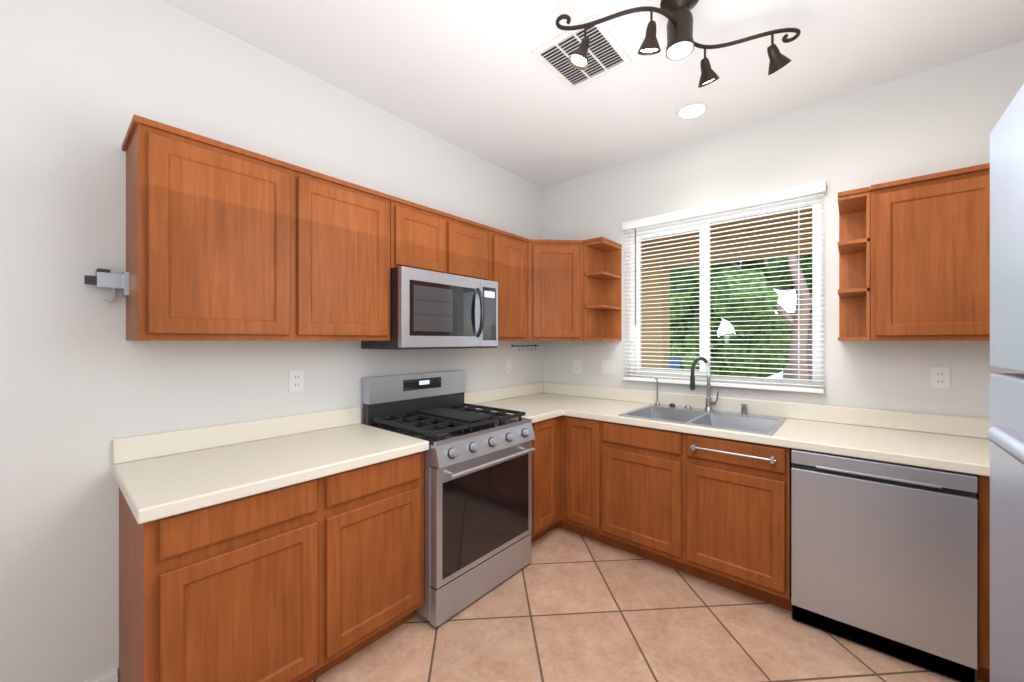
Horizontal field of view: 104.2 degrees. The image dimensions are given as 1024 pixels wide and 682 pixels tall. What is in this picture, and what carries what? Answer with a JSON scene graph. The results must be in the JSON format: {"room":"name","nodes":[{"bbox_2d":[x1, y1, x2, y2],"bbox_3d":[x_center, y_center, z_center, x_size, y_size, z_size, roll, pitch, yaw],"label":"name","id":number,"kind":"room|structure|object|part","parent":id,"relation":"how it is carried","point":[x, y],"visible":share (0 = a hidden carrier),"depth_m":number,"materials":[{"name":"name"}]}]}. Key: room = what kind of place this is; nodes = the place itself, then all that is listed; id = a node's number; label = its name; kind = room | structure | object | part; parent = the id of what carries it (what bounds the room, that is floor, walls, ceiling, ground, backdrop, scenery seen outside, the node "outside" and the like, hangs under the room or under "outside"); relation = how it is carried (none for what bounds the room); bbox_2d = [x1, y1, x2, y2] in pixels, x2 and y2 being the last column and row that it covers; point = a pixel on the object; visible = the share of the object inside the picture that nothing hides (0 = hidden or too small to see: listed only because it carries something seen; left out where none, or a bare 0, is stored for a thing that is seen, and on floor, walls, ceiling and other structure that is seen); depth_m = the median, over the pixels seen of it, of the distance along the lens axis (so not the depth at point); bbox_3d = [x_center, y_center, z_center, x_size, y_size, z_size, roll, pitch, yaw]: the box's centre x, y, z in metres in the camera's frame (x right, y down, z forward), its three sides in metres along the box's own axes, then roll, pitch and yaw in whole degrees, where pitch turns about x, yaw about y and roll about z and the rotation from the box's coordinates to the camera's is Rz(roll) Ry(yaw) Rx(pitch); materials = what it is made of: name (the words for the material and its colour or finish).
{"room":"kitchen","nodes":[
{"label":"kitchen","id":0,"kind":"room"},
{"bbox_2d":[0,0,542,681],"bbox_3d":[-1.479,-0.022,1.770,0.100,2.840,5.530,0,0,41],"label":"wall","id":1,"kind":"structure","parent":0,"point":[84,384],"depth_m":1.56,"materials":[{"name":"white paint"}]},
{"bbox_2d":[85,668,117,681],"bbox_3d":[-2.366,1.348,0.644,0.014,0.100,2.466,0,0,41],"label":"baseboard","id":2,"kind":"structure","parent":1,"relation":"attached to","point":[111,675],"depth_m":1.56,"materials":[{"name":"white paint"}]},
{"bbox_2d":[84,114,397,340],"bbox_3d":[-1.136,-0.393,1.830,0.340,0.782,1.118,0,0,41],"label":"upper cabinet","id":3,"kind":"object","parent":1,"relation":"attached to","point":[226,242],"depth_m":1.63,"materials":[{"name":"brown wood"}]},
{"bbox_3d":[-1.553,-0.209,1.526,0.096,0.122,0.114,0,0,41],"label":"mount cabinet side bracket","id":4,"kind":"part","parent":3,"relation":"part of","materials":[{"name":"silver metal"}]},
{"bbox_2d":[289,370,303,392],"bbox_3d":[-1.132,0.210,2.093,0.007,0.116,0.072,0,0,41],"label":"outlet","id":5,"kind":"object","parent":1,"relation":"attached to","point":[296,380],"visible":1,"depth_m":2.09,"materials":[{"name":"white plastic"}]},
{"bbox_2d":[398,198,493,280],"bbox_3d":[-0.524,-0.591,2.545,0.340,0.387,0.756,0,0,41],"label":"upper cabinet","id":6,"kind":"object","parent":1,"relation":"attached to","point":[429,239],"depth_m":2.41,"materials":[{"name":"brown wood"}]},
{"bbox_2d":[361,266,497,349],"bbox_3d":[-0.474,-0.174,2.503,0.471,0.441,0.752,0,0,41],"label":"over-the-range microwave","id":7,"kind":"object","parent":6,"relation":"attached to","point":[432,310],"visible":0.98,"depth_m":2.30,"materials":[{"name":"grey metal"}]},
{"bbox_2d":[505,359,510,372],"bbox_3d":[-0.031,0.212,3.382,0.007,0.116,0.072,0,0,41],"label":"outlet","id":8,"kind":"object","parent":1,"relation":"attached to","point":[507,365],"visible":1,"depth_m":3.37,"materials":[{"name":"white plastic"}]},
{"bbox_2d":[494,228,529,340],"bbox_3d":[-0.133,-0.393,3.004,0.340,0.782,0.443,0,0,41],"label":"upper cabinet","id":9,"kind":"object","parent":1,"relation":"attached to","point":[510,250],"depth_m":2.91,"materials":[{"name":"brown wood"}]},
{"bbox_2d":[511,345,537,350],"bbox_3d":[0.124,0.059,3.537,0.041,0.051,0.360,0,0,41],"label":"hooks","id":10,"kind":"object","parent":1,"relation":"attached to","point":[524,345],"visible":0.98,"depth_m":3.50,"materials":[{"name":"grey plastic"}]},
{"bbox_2d":[528,239,583,340],"bbox_3d":[0.325,-0.393,3.320,0.626,0.782,0.626,0,0,41],"label":"upper cabinet","id":11,"kind":"object","parent":1,"relation":"attached to","point":[555,290],"visible":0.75,"depth_m":3.08,"materials":[{"name":"brown wood"}]},
{"bbox_2d":[162,0,1023,187],"bbox_3d":[-0.225,-1.492,0.698,3.400,0.100,5.530,0,0,41],"label":"ceiling","id":12,"kind":"structure","parent":0,"point":[477,78],"depth_m":2.04,"materials":[{"name":"white paint"}]},
{"bbox_2d":[531,13,632,90],"bbox_3d":[0.356,-1.436,2.017,0.360,0.010,0.390,0,0,41],"label":"ceiling vent","id":13,"kind":"object","parent":12,"relation":"in","point":[607,53],"visible":0.79,"depth_m":2.00,"materials":[{"name":"white plastic"}]},
{"bbox_2d":[555,0,800,87],"bbox_3d":[0.709,-1.296,1.683,0.774,0.290,0.771,0,0,41],"label":"track light fixture","id":14,"kind":"object","parent":12,"relation":"attached to","point":[681,42],"visible":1,"depth_m":1.66,"materials":[{"name":"brown metal"}]},
{"bbox_2d":[676,102,708,119],"bbox_3d":[1.127,-1.438,2.496,0.190,0.007,0.190,0,0,41],"label":"recessed light","id":15,"kind":"object","parent":12,"relation":"in","point":[693,110],"visible":1,"depth_m":2.48,"materials":[{"name":"white plastic"}]},
{"bbox_2d":[311,526,984,681],"bbox_3d":[-0.225,1.458,0.698,3.400,0.120,5.530,0,0,41],"label":"floor","id":16,"kind":"structure","parent":0,"point":[564,605],"depth_m":1.87,"materials":[{"name":"tile"}]},
{"bbox_2d":[119,451,423,681],"bbox_3d":[-0.992,0.964,1.770,0.636,0.868,1.023,0,0,41],"label":"base cabinet","id":17,"kind":"object","parent":16,"relation":"on","point":[310,580],"visible":0.92,"depth_m":1.46,"materials":[{"name":"brown wood"}]},
{"bbox_2d":[113,406,428,523],"bbox_3d":[-0.989,0.458,1.755,0.660,0.144,1.041,0,0,41],"label":"countertop","id":18,"kind":"structure","parent":17,"relation":"on","point":[157,476],"depth_m":1.64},
{"bbox_2d":[363,370,534,626],"bbox_3d":[-0.352,0.805,2.398,0.737,1.185,0.756,0,0,41],"label":"gas range","id":19,"kind":"object","parent":16,"relation":"on","point":[477,501],"visible":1,"depth_m":2.19,"materials":[{"name":"silver metal"}]},
{"bbox_2d":[531,415,562,542],"bbox_3d":[-0.020,0.964,2.909,0.636,0.868,0.445,0,0,41],"label":"base cabinet","id":20,"kind":"object","parent":16,"relation":"on","point":[547,457],"depth_m":2.74,"materials":[{"name":"brown wood"}]},
{"bbox_2d":[563,415,639,542],"bbox_3d":[0.671,0.964,3.010,0.360,0.868,0.646,0,0,41],"label":"base cabinet","id":21,"kind":"object","parent":16,"relation":"on","point":[583,438],"depth_m":2.75,"materials":[{"name":"brown wood"}]},
{"bbox_2d":[464,387,563,422],"bbox_3d":[-0.026,0.458,2.878,0.667,0.144,0.390,0,0,40],"label":"countertop","id":22,"kind":"structure","parent":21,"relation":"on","point":[537,405],"depth_m":3.10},
{"bbox_2d":[508,382,989,476],"bbox_3d":[1.284,0.458,2.464,3.196,0.144,0.681,0,0,40],"label":"countertop","id":23,"kind":"structure","parent":21,"relation":"on","point":[960,444],"depth_m":2.16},
{"bbox_2d":[655,378,659,404],"bbox_3d":[1.079,0.377,2.971,0.032,0.205,0.056,0,0,41],"label":"tap","id":24,"kind":"object","parent":23,"relation":"on","point":[657,402],"visible":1,"depth_m":2.98,"materials":[{"name":"silver metal"}]},
{"bbox_2d":[618,404,786,435],"bbox_3d":[1.208,0.569,2.544,0.844,0.179,0.602,0,0,41],"label":"double-bowl sink","id":25,"kind":"object","parent":23,"relation":"in","point":[749,423],"visible":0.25,"depth_m":2.59,"materials":[{"name":"silver metal"}]},
{"bbox_2d":[741,404,747,414],"bbox_3d":[1.521,0.446,2.610,0.039,0.066,0.040,0,0,40],"label":"accessory","id":26,"kind":"object","parent":25,"relation":"on","point":[744,409],"depth_m":2.60,"materials":[{"name":"grey metal"}]},
{"bbox_2d":[690,357,718,410],"bbox_3d":[1.307,0.293,2.695,0.146,0.372,0.204,0,0,41],"label":"gooseneck faucet","id":27,"kind":"object","parent":23,"relation":"on","point":[709,403],"visible":1,"depth_m":2.72,"materials":[{"name":"silver metal"}]},
{"bbox_2d":[603,427,710,572],"bbox_3d":[1.006,1.035,2.724,0.523,0.725,0.646,0,0,41],"label":"base cabinet","id":28,"kind":"object","parent":16,"relation":"on","point":[645,469],"depth_m":2.46,"materials":[{"name":"brown wood"}]},
{"bbox_2d":[687,437,790,610],"bbox_3d":[1.396,1.035,2.391,0.504,0.725,0.646,0,0,41],"label":"base cabinet","id":29,"kind":"object","parent":16,"relation":"on","point":[715,510],"depth_m":2.13,"materials":[{"name":"brown wood"}]},
{"bbox_2d":[791,448,976,681],"bbox_3d":[1.807,0.965,2.003,0.610,0.866,0.646,0,0,41],"label":"dishwasher","id":30,"kind":"object","parent":16,"relation":"on","point":[883,557],"visible":0.92,"depth_m":1.73,"materials":[{"name":"grey metal"}]},
{"bbox_2d":[976,475,989,681],"bbox_3d":[2.285,0.964,1.631,0.591,0.868,0.646,0,0,41],"label":"base cabinet","id":31,"kind":"object","parent":16,"relation":"on","point":[983,482],"depth_m":1.58,"materials":[{"name":"brown wood"}]},
{"bbox_2d":[986,83,1023,681],"bbox_3d":[0.780,0.520,0.097,0.831,1.755,0.920,0,0,41],"label":"fridge","id":32,"kind":"object","parent":16,"relation":"on","point":[1005,433],"visible":1,"depth_m":0.59,"materials":[{"name":"silver metal"}]},
{"bbox_2d":[543,41,1023,418],"bbox_3d":[1.539,-0.022,2.763,3.200,2.840,0.100,0,0,41],"label":"wall","id":33,"kind":"structure","parent":0,"point":[946,117],"depth_m":2.37,"materials":[{"name":"white paint"}]},
{"bbox_2d":[573,360,579,373],"bbox_3d":[0.571,0.228,3.518,0.072,0.116,0.007,0,0,41],"label":"outlet","id":34,"kind":"object","parent":33,"relation":"attached to","point":[576,366],"visible":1,"depth_m":3.52,"materials":[{"name":"white plastic"}]},
{"bbox_2d":[583,237,621,340],"bbox_3d":[0.722,-0.393,3.173,0.165,0.782,0.332,0,0,41],"label":"shelf","id":35,"kind":"object","parent":33,"relation":"attached to","point":[602,288],"visible":1,"depth_m":3.24,"materials":[{"name":"brown wood"}]},
{"bbox_2d":[601,360,613,373],"bbox_3d":[0.798,0.218,3.323,0.118,0.116,0.008,0,0,41],"label":"light switch","id":36,"kind":"object","parent":33,"relation":"attached to","point":[607,366],"visible":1,"depth_m":3.32,"materials":[{"name":"white plastic"}]},
{"bbox_2d":[631,196,820,387],"bbox_3d":[1.446,-0.297,2.862,1.230,1.190,0.060,0,0,41],"label":"window","id":37,"kind":"structure","parent":33,"relation":"in","point":[705,319],"depth_m":2.87,"materials":[{"name":"white plastic"}]},
{"bbox_2d":[622,181,825,392],"bbox_3d":[1.380,-0.319,2.784,1.276,1.257,0.070,0,0,41],"label":"window blinds","id":38,"kind":"object","parent":37,"relation":"attached to","point":[801,192],"visible":0.98,"depth_m":2.69,"materials":[{"name":"white plastic"}]},
{"bbox_2d":[838,187,869,340],"bbox_3d":[1.875,-0.393,2.189,0.127,0.782,0.332,0,0,41],"label":"shelf","id":39,"kind":"object","parent":33,"relation":"attached to","point":[854,263],"visible":1,"depth_m":2.29,"materials":[{"name":"brown wood"}]},
{"bbox_2d":[870,163,989,340],"bbox_3d":[2.263,-0.393,1.846,0.904,0.782,0.350,0,0,41],"label":"upper cabinet","id":40,"kind":"object","parent":33,"relation":"attached to","point":[929,257],"visible":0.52,"depth_m":1.88,"materials":[{"name":"brown wood"}]},
{"bbox_2d":[930,367,949,389],"bbox_3d":[2.244,0.194,2.089,0.072,0.116,0.007,0,0,41],"label":"outlet","id":41,"kind":"object","parent":33,"relation":"attached to","point":[939,377],"visible":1,"depth_m":2.09,"materials":[{"name":"white plastic"}]},
{"label":"outside","id":42,"kind":"structure","parent":0,"visible":0},
{"bbox_2d":[764,370,782,379],"bbox_3d":[10.607,1.533,12.764,32.000,0.230,26.850,0,0,41],"label":"ground","id":43,"kind":"structure","parent":42,"point":[777,376],"depth_m":15.92,"materials":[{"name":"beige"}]},
{"bbox_2d":[670,358,678,369],"bbox_3d":[2.939,0.883,7.905,0.550,1.070,0.600,0,0,41],"label":"bin","id":44,"kind":"object","parent":43,"relation":"on","point":[675,367],"visible":0.07,"depth_m":7.78,"materials":[{"name":"blue plastic"}]},
{"bbox_2d":[641,208,811,369],"bbox_3d":[3.389,-0.102,3.312,7.700,3.040,3.100,0,0,41],"label":"patio cover","id":45,"kind":"object","parent":43,"relation":"on","point":[659,348],"visible":0.16,"depth_m":5.68,"materials":[{"name":"brown paint"}]},
{"bbox_2d":[670,254,811,380],"bbox_3d":[4.664,-1.860,8.842,9.797,6.574,3.510,0,0,41],"label":"tree","id":46,"kind":"object","parent":43,"relation":"on","point":[781,320],"visible":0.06,"depth_m":8.26,"materials":[{"name":"green plant"}]},
{"bbox_2d":[783,313,811,379],"bbox_3d":[11.234,-0.392,8.186,9.100,3.620,3.000,0,0,41],"label":"fence","id":47,"kind":"object","parent":43,"relation":"on","point":[807,352],"depth_m":9.65,"materials":[{"name":"pink paint"}]}
]}

